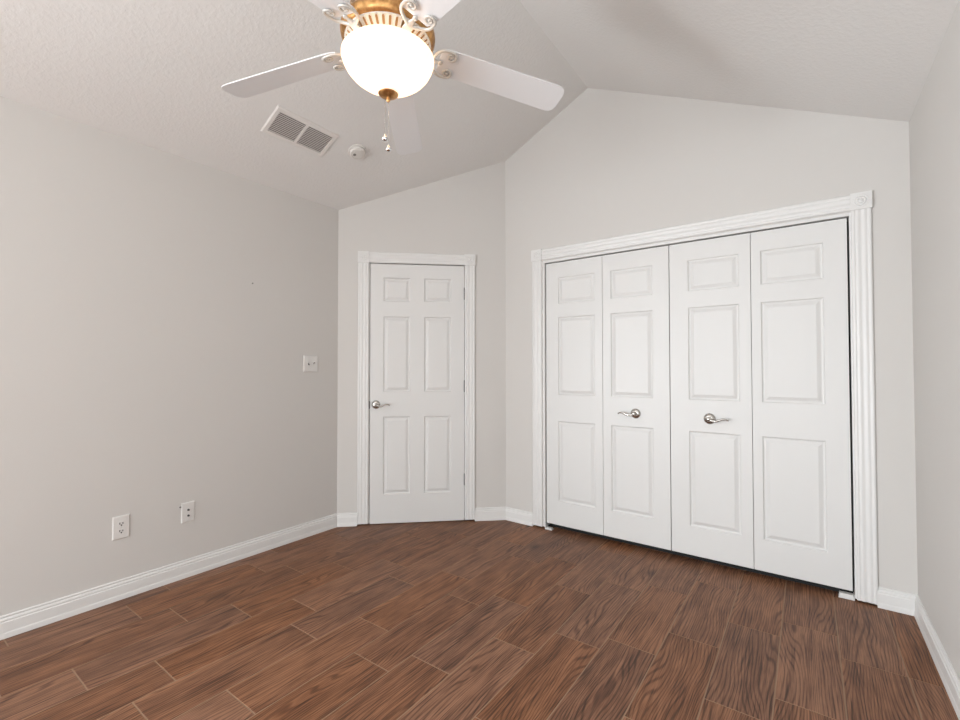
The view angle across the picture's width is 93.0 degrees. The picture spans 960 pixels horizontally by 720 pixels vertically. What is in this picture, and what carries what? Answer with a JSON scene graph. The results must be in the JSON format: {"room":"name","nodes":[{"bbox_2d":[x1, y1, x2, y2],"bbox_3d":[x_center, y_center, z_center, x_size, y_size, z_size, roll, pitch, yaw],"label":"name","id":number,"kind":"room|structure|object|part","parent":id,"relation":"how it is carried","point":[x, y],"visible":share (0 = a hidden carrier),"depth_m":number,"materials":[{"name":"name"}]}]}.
{"room":"empty bedroom","nodes":[
{"label":"empty bedroom","id":0,"kind":"room"},
{"bbox_2d":[0,96,338,615],"bbox_3d":[-2.687,-0.010,1.412,0.120,2.490,5.351,-1,-1,36],"label":"wall","id":1,"kind":"structure","parent":0,"point":[145,373],"depth_m":2.50,"materials":[{"name":"grey paint"}]},
{"bbox_2d":[112,514,129,540],"bbox_3d":[-1.888,0.880,2.396,0.008,0.120,0.075,-1,-1,36],"label":"power outlet","id":2,"kind":"object","parent":1,"relation":"attached to","point":[120,524],"visible":1,"depth_m":2.39,"materials":[{"name":"white plastic"}]},
{"bbox_2d":[117,528,124,533],"bbox_3d":[-1.886,0.900,2.394,0.003,0.025,0.034,-1,-1,36],"label":"receptacle","id":3,"kind":"object","parent":2,"relation":"attached to","point":[119,530],"depth_m":2.39,"materials":[{"name":"grey plastic"}]},
{"bbox_2d":[117,521,124,526],"bbox_3d":[-1.886,0.861,2.394,0.003,0.025,0.034,-1,-1,36],"label":"receptacle","id":4,"kind":"object","parent":2,"relation":"attached to","point":[119,523],"depth_m":2.39,"materials":[{"name":"grey plastic"}]},
{"bbox_2d":[0,513,336,639],"bbox_3d":[-2.614,1.184,1.373,0.017,0.101,5.211,-1,-1,36],"label":"baseboard","id":5,"kind":"structure","parent":1,"relation":"attached to","point":[27,619],"depth_m":2.48,"materials":[{"name":"white wood"}]},
{"bbox_2d":[181,501,194,523],"bbox_3d":[-1.699,0.886,2.653,0.013,0.115,0.070,-1,-1,36],"label":"jack plate","id":6,"kind":"object","parent":1,"relation":"attached to","point":[188,508],"visible":1,"depth_m":2.65,"materials":[{"name":"white plastic"}]},
{"bbox_2d":[303,355,317,371],"bbox_3d":[-1.229,0.027,3.317,0.021,0.118,0.115,-1,-1,36],"label":"light switch","id":7,"kind":"object","parent":1,"relation":"attached to","point":[310,363],"visible":1,"depth_m":3.32,"materials":[{"name":"white plastic"}]},
{"bbox_2d":[337,161,505,512],"bbox_3d":[-0.454,-0.206,3.661,1.376,2.969,0.120,0,-1,-7],"label":"wall","id":8,"kind":"structure","parent":0,"point":[464,213],"depth_m":3.64,"materials":[{"name":"grey paint"}]},
{"bbox_2d":[337,512,356,526],"bbox_3d":[-1.022,1.225,3.493,0.152,0.101,0.017,0,-1,-7],"label":"baseboard","id":9,"kind":"structure","parent":8,"relation":"attached to","point":[343,519],"depth_m":3.49,"materials":[{"name":"white wood"}]},
{"bbox_2d":[357,251,474,523],"bbox_3d":[-0.500,0.210,3.634,0.918,2.110,0.146,0,-1,-7],"label":"trim","id":10,"kind":"structure","parent":8,"relation":"attached to","point":[365,258],"depth_m":3.57,"materials":[{"name":"white wood"}]},
{"bbox_3d":[-0.905,0.252,3.528,0.083,2.022,0.014,0,-1,-7],"label":"casing","id":11,"kind":"part","parent":10,"relation":"part of","materials":[{"name":"white wood"}]},
{"bbox_3d":[-0.494,-0.802,3.600,0.743,0.083,0.014,0,-1,-7],"label":"head casing","id":12,"kind":"part","parent":10,"relation":"part of","materials":[{"name":"white wood"}]},
{"bbox_3d":[-0.081,0.254,3.631,0.083,2.022,0.014,0,-1,-7],"label":"casing","id":13,"kind":"part","parent":10,"relation":"part of","materials":[{"name":"white wood"}]},
{"bbox_2d":[369,264,464,523],"bbox_3d":[-0.489,0.258,3.582,0.751,2.025,0.088,0,-1,-7],"label":"door","id":14,"kind":"structure","parent":8,"relation":"in","point":[416,403],"depth_m":3.59,"materials":[{"name":"white wood"}]},
{"bbox_3d":[-0.807,0.347,3.523,0.067,0.067,0.053,0,-1,-7],"label":"handle","id":15,"kind":"part","parent":14,"relation":"part of","materials":[{"name":"silver metal"}]},
{"bbox_2d":[475,507,505,520],"bbox_3d":[0.084,1.227,3.631,0.252,0.101,0.017,0,-1,-7],"label":"baseboard","id":16,"kind":"structure","parent":8,"relation":"attached to","point":[484,513],"depth_m":3.63,"materials":[{"name":"white wood"}]},
{"bbox_2d":[0,519,958,719],"bbox_3d":[-0.763,1.268,1.073,3.769,0.080,8.276,-1,-1,36],"label":"floor","id":17,"kind":"structure","parent":0,"point":[464,619],"depth_m":1.99,"materials":[{"name":"brown wood"}]},
{"bbox_2d":[545,524,553,530],"bbox_3d":[0.524,1.258,3.430,0.055,0.030,0.040,-1,-1,36],"label":"pivot bracket","id":18,"kind":"object","parent":17,"relation":"on","point":[547,527],"visible":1,"depth_m":3.43,"materials":[{"name":"white metal"}]},
{"bbox_2d":[838,590,854,600],"bbox_3d":[1.933,1.238,2.403,0.067,0.030,0.040,-1,-1,36],"label":"pivot bracket","id":19,"kind":"object","parent":17,"relation":"on","point":[842,594],"visible":1,"depth_m":2.39,"materials":[{"name":"white metal"}]},
{"bbox_2d":[0,0,958,209],"bbox_3d":[-0.979,-1.653,0.833,3.469,0.925,6.356,-1,-1,36],"label":"ceiling","id":20,"kind":"structure","parent":0,"point":[152,73],"depth_m":2.33,"materials":[{"name":"white paint"}]},
{"bbox_2d":[260,105,338,156],"bbox_3d":[-1.094,-1.388,2.789,0.187,0.093,0.412,-1,-1,36],"label":"ceiling vent","id":21,"kind":"object","parent":20,"relation":"in","point":[283,124],"visible":1,"depth_m":2.77,"materials":[{"name":"white metal"}]},
{"bbox_2d":[348,144,365,159],"bbox_3d":[-0.828,-1.400,3.069,0.120,0.071,0.114,1,-1,-31],"label":"smoke detector","id":22,"kind":"object","parent":20,"relation":"attached to","point":[356,151],"visible":1,"depth_m":3.04,"materials":[{"name":"white plastic"}]},
{"bbox_2d":[221,0,563,154],"bbox_3d":[-0.371,-1.387,1.675,1.414,1.213,1.365,-1,-1,36],"label":"ceiling fan","id":23,"kind":"object","parent":20,"relation":"hanging from","point":[387,47],"visible":1,"depth_m":1.70,"materials":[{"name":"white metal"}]},
{"bbox_3d":[-0.793,-1.148,1.842,0.538,0.005,0.138,-6,10,16],"label":"blade","id":24,"kind":"part","parent":23,"relation":"part of","materials":[{"name":"white wood"}]},
{"bbox_3d":[-0.603,-1.158,1.329,0.138,0.005,0.538,14,12,32],"label":"blade","id":25,"kind":"part","parent":23,"relation":"part of","materials":[{"name":"white wood"}]},
{"bbox_3d":[-0.361,-0.844,1.729,0.026,0.028,0.026,-1,-1,36],"label":"pull knob","id":26,"kind":"part","parent":23,"relation":"part of","materials":[{"name":"silver metal"}]},
{"bbox_3d":[-0.345,-1.070,1.715,0.343,0.141,0.343,-1,-1,36],"label":"lamp shade","id":27,"kind":"part","parent":23,"relation":"part of","materials":[{"name":"white glass"}]},
{"bbox_3d":[-0.343,-0.888,1.710,0.003,0.172,0.003,-1,-1,36],"label":"pull chain","id":28,"kind":"part","parent":23,"relation":"part of","materials":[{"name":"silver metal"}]},
{"bbox_3d":[-0.343,-0.794,1.708,0.025,0.028,0.025,-1,-1,36],"label":"pull knob","id":29,"kind":"part","parent":23,"relation":"part of","materials":[{"name":"silver metal"}]},
{"bbox_3d":[-0.364,-1.141,2.181,0.138,0.004,0.538,-12,-6,-4],"label":"blade","id":30,"kind":"part","parent":23,"relation":"part of","materials":[{"name":"white wood"}]},
{"bbox_3d":[-0.057,-1.157,1.351,0.138,0.005,0.538,17,-6,-38],"label":"blade","id":31,"kind":"part","parent":23,"relation":"part of","materials":[{"name":"white wood"}]},
{"bbox_3d":[0.091,-1.147,1.878,0.538,0.004,0.138,6,-16,-20],"label":"blade","id":32,"kind":"part","parent":23,"relation":"part of","materials":[{"name":"white wood"}]},
{"bbox_2d":[549,222,853,594],"bbox_3d":[1.364,0.071,3.340,2.362,2.401,0.686,-1,-1,37],"label":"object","id":33,"kind":"structure","parent":0,"point":[553,525],"depth_m":2.94,"materials":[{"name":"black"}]},
{"bbox_2d":[505,88,917,594],"bbox_3d":[1.213,-0.384,3.016,2.475,3.298,0.120,-1,-1,37],"label":"wall","id":34,"kind":"structure","parent":0,"point":[610,163],"depth_m":2.80,"materials":[{"name":"grey paint"}]},
{"bbox_2d":[505,507,533,525],"bbox_3d":[0.304,1.226,3.573,0.254,0.101,0.017,-1,-1,36],"label":"baseboard","id":35,"kind":"structure","parent":34,"relation":"attached to","point":[512,514],"depth_m":3.56,"materials":[{"name":"white wood"}]},
{"bbox_2d":[546,246,671,549],"bbox_3d":[0.860,0.244,3.195,0.892,1.964,0.088,-1,-1,37],"label":"door","id":36,"kind":"structure","parent":34,"relation":"in","point":[608,316],"depth_m":3.17,"materials":[{"name":"white wood"}]},
{"bbox_3d":[1.032,0.359,3.043,0.067,0.067,0.053,-1,-1,37],"label":"handle","id":37,"kind":"part","parent":36,"relation":"part of","materials":[{"name":"silver metal"}]},
{"bbox_2d":[549,218,843,263],"bbox_3d":[1.245,-0.747,2.977,1.798,0.005,0.029,-1,-1,37],"label":"trim","id":38,"kind":"structure","parent":34,"relation":"attached to","point":[840,218],"depth_m":2.82,"materials":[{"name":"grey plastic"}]},
{"bbox_2d":[531,190,877,604],"bbox_3d":[1.244,0.196,2.966,2.009,2.110,0.146,-1,-1,36],"label":"trim","id":39,"kind":"structure","parent":34,"relation":"attached to","point":[859,219],"depth_m":2.40,"materials":[{"name":"white wood"}]},
{"bbox_3d":[0.440,0.251,3.493,0.083,2.022,0.014,-1,-1,37],"label":"casing","id":40,"kind":"part","parent":39,"relation":"part of","materials":[{"name":"white wood"}]},
{"bbox_3d":[1.211,-0.816,2.943,1.834,0.083,0.014,-1,-1,37],"label":"head casing","id":41,"kind":"part","parent":39,"relation":"part of","materials":[{"name":"white wood"}]},
{"bbox_3d":[1.984,0.228,2.351,0.083,2.022,0.014,-1,-1,37],"label":"casing","id":42,"kind":"part","parent":39,"relation":"part of","materials":[{"name":"white wood"}]},
{"bbox_2d":[669,218,852,590],"bbox_3d":[1.582,0.233,2.660,0.897,1.964,0.088,-1,-1,37],"label":"door","id":43,"kind":"structure","parent":34,"relation":"in","point":[761,460],"depth_m":2.63,"materials":[{"name":"white wood"}]},
{"bbox_3d":[1.395,0.360,2.775,0.067,0.067,0.053,-1,-1,37],"label":"handle","id":44,"kind":"part","parent":43,"relation":"part of","materials":[{"name":"silver metal"}]},
{"bbox_3d":[1.427,0.363,2.729,0.113,0.027,0.015,-1,-1,37],"label":"lever","id":45,"kind":"part","parent":43,"relation":"part of","materials":[{"name":"silver metal"}]},
{"bbox_2d":[877,586,915,615],"bbox_3d":[2.075,1.199,2.263,0.151,0.101,0.017,-1,-1,36],"label":"baseboard","id":46,"kind":"structure","parent":34,"relation":"attached to","point":[888,599],"depth_m":2.26,"materials":[{"name":"white wood"}]},
{"bbox_2d":[909,0,959,679],"bbox_3d":[0.397,-0.043,-0.276,0.120,2.487,6.214,-1,-1,36],"label":"wall","id":47,"kind":"structure","parent":0,"point":[934,123],"depth_m":1.82,"materials":[{"name":"grey paint"}]},
{"bbox_2d":[914,595,959,719],"bbox_3d":[0.359,1.151,-0.235,0.017,0.101,6.074,-1,-1,36],"label":"baseboard","id":48,"kind":"structure","parent":47,"relation":"attached to","point":[951,682],"depth_m":1.81,"materials":[{"name":"white wood"}]}
]}

